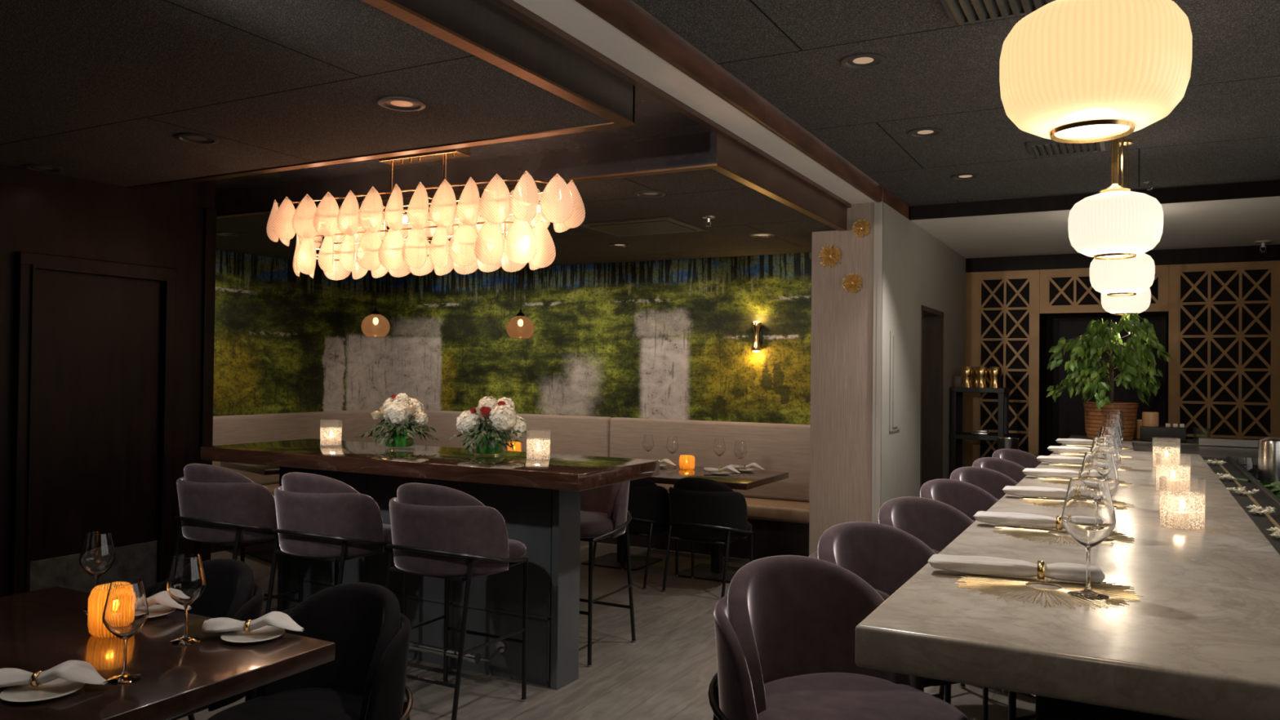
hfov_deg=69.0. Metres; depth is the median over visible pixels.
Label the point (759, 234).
recessed light
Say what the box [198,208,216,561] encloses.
panelling
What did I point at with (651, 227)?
grille
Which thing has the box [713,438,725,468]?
wine glass
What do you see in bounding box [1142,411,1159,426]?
wooden cup
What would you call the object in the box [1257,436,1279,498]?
cylinder
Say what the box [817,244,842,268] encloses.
sunburst ornament
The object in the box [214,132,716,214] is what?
ceiling beam
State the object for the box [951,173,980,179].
recessed light
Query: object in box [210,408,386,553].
banquette
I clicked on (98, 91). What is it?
ceiling
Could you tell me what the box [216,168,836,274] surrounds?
ceiling
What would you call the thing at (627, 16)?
ceiling beam
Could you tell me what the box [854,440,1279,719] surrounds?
countertop
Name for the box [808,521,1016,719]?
bar stool
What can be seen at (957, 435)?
display shelf
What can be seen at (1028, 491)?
napkin
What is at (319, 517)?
bar stool
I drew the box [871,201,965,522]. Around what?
wall
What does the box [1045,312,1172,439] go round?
potted ficus
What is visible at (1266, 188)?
cross beam
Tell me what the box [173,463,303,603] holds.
bar stool
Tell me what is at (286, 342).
wall
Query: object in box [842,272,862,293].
sunburst ornament
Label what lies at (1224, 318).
lattice screen
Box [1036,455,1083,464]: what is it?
napkin
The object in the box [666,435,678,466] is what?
wine glass
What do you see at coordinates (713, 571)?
dining table
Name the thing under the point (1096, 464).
wine glass
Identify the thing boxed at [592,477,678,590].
dining chair
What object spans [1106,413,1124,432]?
wine glass
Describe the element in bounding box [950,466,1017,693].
bar stool
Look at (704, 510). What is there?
dining chair
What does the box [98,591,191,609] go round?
napkin
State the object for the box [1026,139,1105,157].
ceiling vent
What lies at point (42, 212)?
wall
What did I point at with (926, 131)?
recessed light
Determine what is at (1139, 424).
wooden cup
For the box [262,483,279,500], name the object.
seat cushion
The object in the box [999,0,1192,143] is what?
pendant lamp
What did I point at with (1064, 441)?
napkin
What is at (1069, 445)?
placemat
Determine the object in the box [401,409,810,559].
banquette
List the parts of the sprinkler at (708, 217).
plate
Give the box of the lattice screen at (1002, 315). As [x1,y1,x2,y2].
[964,269,1039,466]
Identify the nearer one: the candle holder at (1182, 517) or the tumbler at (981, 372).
the candle holder at (1182, 517)
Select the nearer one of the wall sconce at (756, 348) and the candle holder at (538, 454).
the candle holder at (538, 454)
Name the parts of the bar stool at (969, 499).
backrest, leg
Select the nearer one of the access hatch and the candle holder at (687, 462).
the access hatch
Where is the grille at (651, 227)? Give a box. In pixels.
[588,220,696,235]
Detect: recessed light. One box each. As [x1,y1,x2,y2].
[22,163,63,172]
[174,133,218,144]
[216,231,239,235]
[377,96,426,111]
[608,243,631,246]
[635,190,666,197]
[750,232,774,237]
[840,53,885,68]
[907,127,942,137]
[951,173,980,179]
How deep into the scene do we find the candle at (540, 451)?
4.67 m
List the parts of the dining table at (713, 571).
plate, plate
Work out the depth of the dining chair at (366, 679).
3.02 m
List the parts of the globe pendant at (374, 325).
lamp shade, cord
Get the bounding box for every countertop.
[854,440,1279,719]
[1068,435,1258,478]
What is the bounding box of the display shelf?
[949,386,1009,475]
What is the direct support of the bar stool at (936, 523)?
on the floor
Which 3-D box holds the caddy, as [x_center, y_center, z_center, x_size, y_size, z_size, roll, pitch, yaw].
[3.668,0.506,6.535,0.280,0.125,0.140,0,-1,28]
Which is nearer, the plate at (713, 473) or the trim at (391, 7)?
the trim at (391, 7)
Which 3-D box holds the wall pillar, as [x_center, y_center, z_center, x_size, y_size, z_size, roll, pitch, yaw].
[1.721,0.267,7.127,0.475,2.720,1.200,0,-1,28]
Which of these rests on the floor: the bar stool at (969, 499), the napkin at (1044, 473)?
the bar stool at (969, 499)
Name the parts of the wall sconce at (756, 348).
wall plate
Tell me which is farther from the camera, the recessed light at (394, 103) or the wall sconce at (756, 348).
the wall sconce at (756, 348)
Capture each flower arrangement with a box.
[355,392,439,447]
[448,396,529,454]
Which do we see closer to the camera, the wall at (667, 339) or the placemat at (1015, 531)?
the placemat at (1015, 531)
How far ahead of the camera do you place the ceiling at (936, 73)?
4.30 m
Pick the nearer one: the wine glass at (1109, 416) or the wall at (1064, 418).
the wine glass at (1109, 416)
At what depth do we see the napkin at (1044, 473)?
4.05 m
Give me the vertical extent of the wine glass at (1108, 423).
0.238 m
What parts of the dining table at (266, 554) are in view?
plate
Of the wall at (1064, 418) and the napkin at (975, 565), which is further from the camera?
the wall at (1064, 418)
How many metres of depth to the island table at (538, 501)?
4.61 m
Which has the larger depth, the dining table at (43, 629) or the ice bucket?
the ice bucket
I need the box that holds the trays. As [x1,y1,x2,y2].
[971,429,988,435]
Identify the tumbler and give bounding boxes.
[960,366,973,387]
[972,366,976,387]
[974,366,987,387]
[988,366,1001,387]
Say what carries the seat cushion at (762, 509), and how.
on the banquette at (779, 511)
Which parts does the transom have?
backing panel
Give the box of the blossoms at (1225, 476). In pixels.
[1216,472,1235,479]
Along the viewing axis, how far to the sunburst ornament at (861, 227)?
6.52 m
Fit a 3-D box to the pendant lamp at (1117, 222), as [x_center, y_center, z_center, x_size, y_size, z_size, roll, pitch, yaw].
[1.792,-0.811,3.514,0.320,0.851,0.320,0,-1,28]
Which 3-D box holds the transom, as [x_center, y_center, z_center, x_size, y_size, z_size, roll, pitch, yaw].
[4.475,-0.677,9.018,1.114,0.435,0.060,0,-1,28]
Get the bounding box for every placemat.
[955,572,1143,609]
[990,525,1134,546]
[1017,496,1133,509]
[1036,477,1132,486]
[1048,463,1132,471]
[1059,453,1132,458]
[1066,444,1130,448]
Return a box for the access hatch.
[577,216,706,236]
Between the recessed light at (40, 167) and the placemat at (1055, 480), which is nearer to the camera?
the placemat at (1055, 480)
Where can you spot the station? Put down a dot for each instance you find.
(1264, 498)
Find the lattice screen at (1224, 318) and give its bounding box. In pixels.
[1168,260,1279,439]
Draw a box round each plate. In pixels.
[0,678,84,702]
[147,604,176,618]
[220,625,285,643]
[708,471,731,475]
[735,468,755,471]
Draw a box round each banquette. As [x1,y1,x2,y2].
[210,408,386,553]
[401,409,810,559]
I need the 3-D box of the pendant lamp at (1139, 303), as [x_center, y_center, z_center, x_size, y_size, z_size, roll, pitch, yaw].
[3.511,-0.752,6.733,0.320,0.851,0.320,0,-1,28]
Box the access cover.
[888,330,899,433]
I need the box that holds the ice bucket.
[996,437,1019,449]
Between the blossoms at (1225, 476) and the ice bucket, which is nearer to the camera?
the blossoms at (1225, 476)
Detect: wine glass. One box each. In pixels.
[79,531,115,611]
[102,578,149,684]
[166,553,206,645]
[505,437,516,450]
[642,434,653,459]
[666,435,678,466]
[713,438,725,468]
[733,440,746,472]
[1061,477,1115,600]
[1079,451,1119,542]
[1090,436,1121,507]
[1097,426,1122,452]
[1102,419,1123,469]
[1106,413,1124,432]
[1108,409,1124,426]
[1236,456,1255,476]
[1254,463,1257,479]
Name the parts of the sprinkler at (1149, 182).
plate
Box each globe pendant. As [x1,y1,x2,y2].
[360,278,390,337]
[506,266,534,338]
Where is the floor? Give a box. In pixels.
[177,541,1035,719]
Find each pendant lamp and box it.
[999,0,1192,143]
[1067,137,1163,259]
[1089,138,1155,296]
[1101,288,1151,315]
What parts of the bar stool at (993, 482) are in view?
backrest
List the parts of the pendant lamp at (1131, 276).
lamp shade, stem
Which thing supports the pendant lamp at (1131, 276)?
hanging from the ceiling at (936, 73)
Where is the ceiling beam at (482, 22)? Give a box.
[391,0,635,122]
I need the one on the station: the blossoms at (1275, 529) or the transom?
the blossoms at (1275, 529)
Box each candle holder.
[87,582,115,637]
[320,426,342,445]
[507,441,521,451]
[526,438,550,459]
[679,454,694,469]
[1152,446,1180,468]
[1155,464,1190,493]
[1160,490,1204,529]
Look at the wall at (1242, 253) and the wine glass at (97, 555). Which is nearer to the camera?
the wine glass at (97, 555)
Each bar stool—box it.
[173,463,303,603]
[264,471,406,616]
[385,482,528,719]
[579,480,636,667]
[707,555,968,719]
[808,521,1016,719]
[873,496,1035,719]
[920,479,999,719]
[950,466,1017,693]
[972,457,1026,483]
[991,448,1041,468]
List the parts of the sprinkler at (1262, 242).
plate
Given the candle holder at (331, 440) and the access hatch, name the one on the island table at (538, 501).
the candle holder at (331, 440)
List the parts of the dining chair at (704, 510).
leg, leg, backrest, seat frame, leg, seat, leg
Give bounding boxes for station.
[1203,456,1279,554]
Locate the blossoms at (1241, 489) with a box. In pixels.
[1223,486,1259,494]
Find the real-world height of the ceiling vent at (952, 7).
0.030 m
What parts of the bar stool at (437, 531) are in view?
leg, backrest, leg, seat frame, leg, seat, leg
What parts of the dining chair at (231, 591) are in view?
seat frame, leg, backrest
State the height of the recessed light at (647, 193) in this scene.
0.009 m
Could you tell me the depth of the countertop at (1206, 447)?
6.12 m
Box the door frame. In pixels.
[920,305,943,489]
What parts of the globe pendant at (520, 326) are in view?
lamp shade, cord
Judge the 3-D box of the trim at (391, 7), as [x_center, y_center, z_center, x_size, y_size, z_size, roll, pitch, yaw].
[-3.601,-1.024,2.942,5.465,0.010,4.960,0,-1,28]
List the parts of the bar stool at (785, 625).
leg, backrest, seat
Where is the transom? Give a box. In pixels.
[1039,264,1168,313]
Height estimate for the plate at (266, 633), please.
0.012 m
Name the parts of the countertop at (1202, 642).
bar panel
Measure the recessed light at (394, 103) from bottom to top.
0.009 m
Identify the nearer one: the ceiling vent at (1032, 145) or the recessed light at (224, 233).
the ceiling vent at (1032, 145)
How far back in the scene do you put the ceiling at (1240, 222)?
7.59 m
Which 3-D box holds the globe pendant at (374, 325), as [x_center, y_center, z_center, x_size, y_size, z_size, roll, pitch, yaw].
[-2.123,-0.570,7.497,0.224,0.766,0.224,0,-1,28]
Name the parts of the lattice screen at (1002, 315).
backing panel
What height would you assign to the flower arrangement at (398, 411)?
0.308 m
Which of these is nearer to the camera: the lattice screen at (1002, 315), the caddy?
the caddy
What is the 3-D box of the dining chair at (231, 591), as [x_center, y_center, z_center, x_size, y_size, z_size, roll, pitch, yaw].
[-1.645,1.142,3.275,0.589,0.798,0.592,0,-1,28]
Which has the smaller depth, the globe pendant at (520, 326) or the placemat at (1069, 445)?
the placemat at (1069, 445)
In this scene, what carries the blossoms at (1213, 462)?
on the station
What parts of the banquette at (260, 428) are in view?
backrest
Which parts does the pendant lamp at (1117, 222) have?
lamp shade, stem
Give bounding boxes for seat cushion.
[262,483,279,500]
[667,491,809,524]
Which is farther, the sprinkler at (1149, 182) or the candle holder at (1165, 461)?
the sprinkler at (1149, 182)
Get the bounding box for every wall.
[0,163,215,597]
[213,249,393,416]
[391,252,812,424]
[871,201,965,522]
[921,290,1168,455]
[965,244,1279,272]
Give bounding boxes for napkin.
[0,660,107,687]
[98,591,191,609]
[201,611,303,632]
[659,458,675,466]
[703,465,740,473]
[729,462,764,470]
[928,554,1105,584]
[973,511,1065,529]
[1002,485,1066,498]
[1022,467,1080,478]
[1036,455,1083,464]
[1047,445,1091,453]
[1055,438,1093,444]
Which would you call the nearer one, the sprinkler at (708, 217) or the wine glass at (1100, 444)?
the wine glass at (1100, 444)
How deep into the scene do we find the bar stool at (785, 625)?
2.38 m
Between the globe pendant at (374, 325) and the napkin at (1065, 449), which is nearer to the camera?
the napkin at (1065, 449)
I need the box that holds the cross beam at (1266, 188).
[908,179,1279,220]
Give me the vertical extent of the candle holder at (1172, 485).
0.148 m
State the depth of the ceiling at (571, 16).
4.55 m
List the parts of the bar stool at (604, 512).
leg, seat frame, seat, backrest, leg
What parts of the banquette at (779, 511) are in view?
backrest, backrest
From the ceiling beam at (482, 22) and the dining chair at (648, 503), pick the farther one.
the dining chair at (648, 503)
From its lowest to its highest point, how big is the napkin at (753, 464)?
0.055 m
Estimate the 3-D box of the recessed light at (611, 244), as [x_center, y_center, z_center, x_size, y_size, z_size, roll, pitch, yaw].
[-0.164,-0.926,7.510,0.180,0.009,0.180,0,-1,28]
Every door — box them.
[8,251,176,596]
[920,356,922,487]
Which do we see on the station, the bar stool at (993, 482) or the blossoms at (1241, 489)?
the blossoms at (1241, 489)
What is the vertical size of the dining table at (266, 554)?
0.750 m
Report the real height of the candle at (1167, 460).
0.041 m
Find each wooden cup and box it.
[1134,419,1142,438]
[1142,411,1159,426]
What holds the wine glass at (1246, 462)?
on the station
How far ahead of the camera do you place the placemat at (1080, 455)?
5.28 m
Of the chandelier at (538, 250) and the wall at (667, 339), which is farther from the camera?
the wall at (667, 339)
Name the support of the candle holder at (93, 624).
on the dining table at (43, 629)
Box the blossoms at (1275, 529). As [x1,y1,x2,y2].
[1266,526,1279,538]
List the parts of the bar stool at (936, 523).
backrest, leg, leg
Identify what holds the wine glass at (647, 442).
on the dining table at (713, 571)
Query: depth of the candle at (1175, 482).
3.64 m
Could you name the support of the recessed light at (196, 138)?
in the ceiling at (98, 91)
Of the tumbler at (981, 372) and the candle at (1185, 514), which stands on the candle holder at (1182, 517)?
the candle at (1185, 514)
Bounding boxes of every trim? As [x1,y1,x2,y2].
[126,0,634,190]
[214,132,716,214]
[216,163,846,231]
[486,0,851,208]
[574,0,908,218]
[715,133,847,228]
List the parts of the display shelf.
post, post, post, post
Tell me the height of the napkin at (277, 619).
0.055 m
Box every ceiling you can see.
[0,0,611,186]
[215,0,875,204]
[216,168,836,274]
[631,0,1279,206]
[911,195,1279,258]
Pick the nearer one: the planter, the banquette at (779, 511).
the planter
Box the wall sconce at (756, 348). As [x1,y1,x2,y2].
[750,320,762,352]
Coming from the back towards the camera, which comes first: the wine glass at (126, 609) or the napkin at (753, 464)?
the napkin at (753, 464)
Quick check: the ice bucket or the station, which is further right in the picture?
the station
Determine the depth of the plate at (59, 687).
2.17 m
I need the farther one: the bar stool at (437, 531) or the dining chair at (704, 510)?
the dining chair at (704, 510)
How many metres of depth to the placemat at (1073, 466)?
4.61 m
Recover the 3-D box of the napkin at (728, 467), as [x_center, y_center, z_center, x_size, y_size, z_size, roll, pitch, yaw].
[0.620,0.823,7.031,0.270,0.055,0.116,0,-1,18]
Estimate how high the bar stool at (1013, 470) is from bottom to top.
1.028 m
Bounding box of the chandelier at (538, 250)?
[266,146,585,279]
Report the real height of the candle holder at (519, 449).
0.137 m
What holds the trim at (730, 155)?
attached to the wall at (913, 268)
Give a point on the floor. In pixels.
(668, 673)
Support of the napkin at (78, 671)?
on the plate at (59, 687)
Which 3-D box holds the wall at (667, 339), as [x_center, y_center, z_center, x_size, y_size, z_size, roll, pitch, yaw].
[-0.486,0.173,8.933,5.120,2.900,0.100,0,-1,28]
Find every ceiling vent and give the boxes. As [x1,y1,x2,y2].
[940,0,1055,26]
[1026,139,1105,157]
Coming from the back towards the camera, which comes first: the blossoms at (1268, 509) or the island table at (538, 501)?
the island table at (538, 501)
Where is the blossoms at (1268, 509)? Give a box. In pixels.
[1246,504,1275,514]
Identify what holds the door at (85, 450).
in the wall at (42, 212)
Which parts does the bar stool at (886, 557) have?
backrest, seat, leg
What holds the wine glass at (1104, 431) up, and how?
on the countertop at (1202, 642)
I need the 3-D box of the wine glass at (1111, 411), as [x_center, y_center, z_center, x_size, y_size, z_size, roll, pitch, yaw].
[2.991,0.434,5.861,0.101,0.238,0.101,0,-1,28]
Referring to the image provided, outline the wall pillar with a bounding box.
[808,202,874,555]
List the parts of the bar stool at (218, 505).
leg, seat frame, backrest, leg, leg, leg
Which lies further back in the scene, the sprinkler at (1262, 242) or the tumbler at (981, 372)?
the tumbler at (981, 372)
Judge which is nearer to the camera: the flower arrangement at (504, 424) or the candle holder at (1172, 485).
the candle holder at (1172, 485)
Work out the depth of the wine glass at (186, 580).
2.58 m
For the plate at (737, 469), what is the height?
0.012 m
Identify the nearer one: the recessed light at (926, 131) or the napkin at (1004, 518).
the napkin at (1004, 518)
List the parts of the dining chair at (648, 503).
leg, leg, seat frame, backrest, leg, leg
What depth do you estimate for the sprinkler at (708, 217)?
6.11 m
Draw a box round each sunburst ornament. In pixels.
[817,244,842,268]
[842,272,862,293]
[852,219,870,237]
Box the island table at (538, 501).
[200,438,659,689]
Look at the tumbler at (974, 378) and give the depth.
8.82 m
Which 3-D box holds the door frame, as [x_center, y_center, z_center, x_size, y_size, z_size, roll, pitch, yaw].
[2.452,0.602,8.097,0.174,2.090,0.970,0,-1,28]
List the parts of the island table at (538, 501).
post, foot rail, panel moulding, panel, post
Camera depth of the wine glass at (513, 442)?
8.04 m
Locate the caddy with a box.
[1140,422,1186,442]
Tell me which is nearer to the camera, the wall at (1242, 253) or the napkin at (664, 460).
the napkin at (664, 460)
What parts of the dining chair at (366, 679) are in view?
seat, backrest, leg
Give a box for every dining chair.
[144,558,263,719]
[207,582,413,719]
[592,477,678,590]
[661,477,753,598]
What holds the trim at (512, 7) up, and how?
attached to the wall at (913, 268)
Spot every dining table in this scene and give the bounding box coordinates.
[0,586,335,719]
[220,462,279,562]
[581,464,788,582]
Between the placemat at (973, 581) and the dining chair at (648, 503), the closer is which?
the placemat at (973, 581)
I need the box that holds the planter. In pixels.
[1083,401,1138,439]
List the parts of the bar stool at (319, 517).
leg, backrest, seat frame, leg, leg, seat, leg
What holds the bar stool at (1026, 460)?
on the floor
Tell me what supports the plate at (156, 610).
on the dining table at (43, 629)
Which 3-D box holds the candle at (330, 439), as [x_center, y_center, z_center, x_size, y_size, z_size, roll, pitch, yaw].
[-1.794,0.469,5.408,0.040,0.041,0.040,0,-1,28]
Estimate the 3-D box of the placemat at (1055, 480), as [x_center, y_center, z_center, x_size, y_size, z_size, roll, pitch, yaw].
[1.889,0.517,3.967,0.375,0.003,0.371,1,-1,-2]
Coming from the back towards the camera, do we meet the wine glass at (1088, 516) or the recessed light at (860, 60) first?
the recessed light at (860, 60)
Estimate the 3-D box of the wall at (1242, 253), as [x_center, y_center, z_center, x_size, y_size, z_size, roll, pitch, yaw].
[4.806,-0.965,8.840,3.270,0.145,0.050,0,-1,28]
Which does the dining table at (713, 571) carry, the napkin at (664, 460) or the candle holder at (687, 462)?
the candle holder at (687, 462)
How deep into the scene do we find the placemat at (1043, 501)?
3.31 m
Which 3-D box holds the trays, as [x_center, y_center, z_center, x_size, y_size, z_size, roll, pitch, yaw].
[3.185,0.677,8.719,0.140,0.040,0.100,0,-1,28]
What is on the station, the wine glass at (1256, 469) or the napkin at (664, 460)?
the wine glass at (1256, 469)
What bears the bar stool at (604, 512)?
on the floor
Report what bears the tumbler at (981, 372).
on the display shelf
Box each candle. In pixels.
[327,436,334,444]
[533,449,542,458]
[1161,457,1170,466]
[1167,479,1178,491]
[1174,511,1189,526]
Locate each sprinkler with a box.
[702,215,715,226]
[1143,180,1156,190]
[1253,240,1272,252]
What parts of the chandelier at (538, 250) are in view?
glass, glass, glass, glass, glass, glass, glass, glass, glass, glass, glass, glass, glass, glass, glass, glass, glass, glass, glass, glass, hanging stem, glass, glass, glass, glass, bulb, glass, glass, ring frame, glass, glass, ring frame, frame, glass, glass, glass, glass, hanging stem, glass, glass, glass, glass, glass, glass, glass, bulb, glass, glass, glass, glass, glass, bulb, glass, bulb, glass, glass, glass, glass, glass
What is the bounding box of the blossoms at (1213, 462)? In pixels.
[1206,459,1226,464]
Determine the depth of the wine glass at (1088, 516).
1.87 m
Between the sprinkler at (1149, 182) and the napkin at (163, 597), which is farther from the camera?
the sprinkler at (1149, 182)
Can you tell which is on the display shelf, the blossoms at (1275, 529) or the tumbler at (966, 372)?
the tumbler at (966, 372)
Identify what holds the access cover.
attached to the wall at (913, 268)
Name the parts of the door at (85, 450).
kick plate, panel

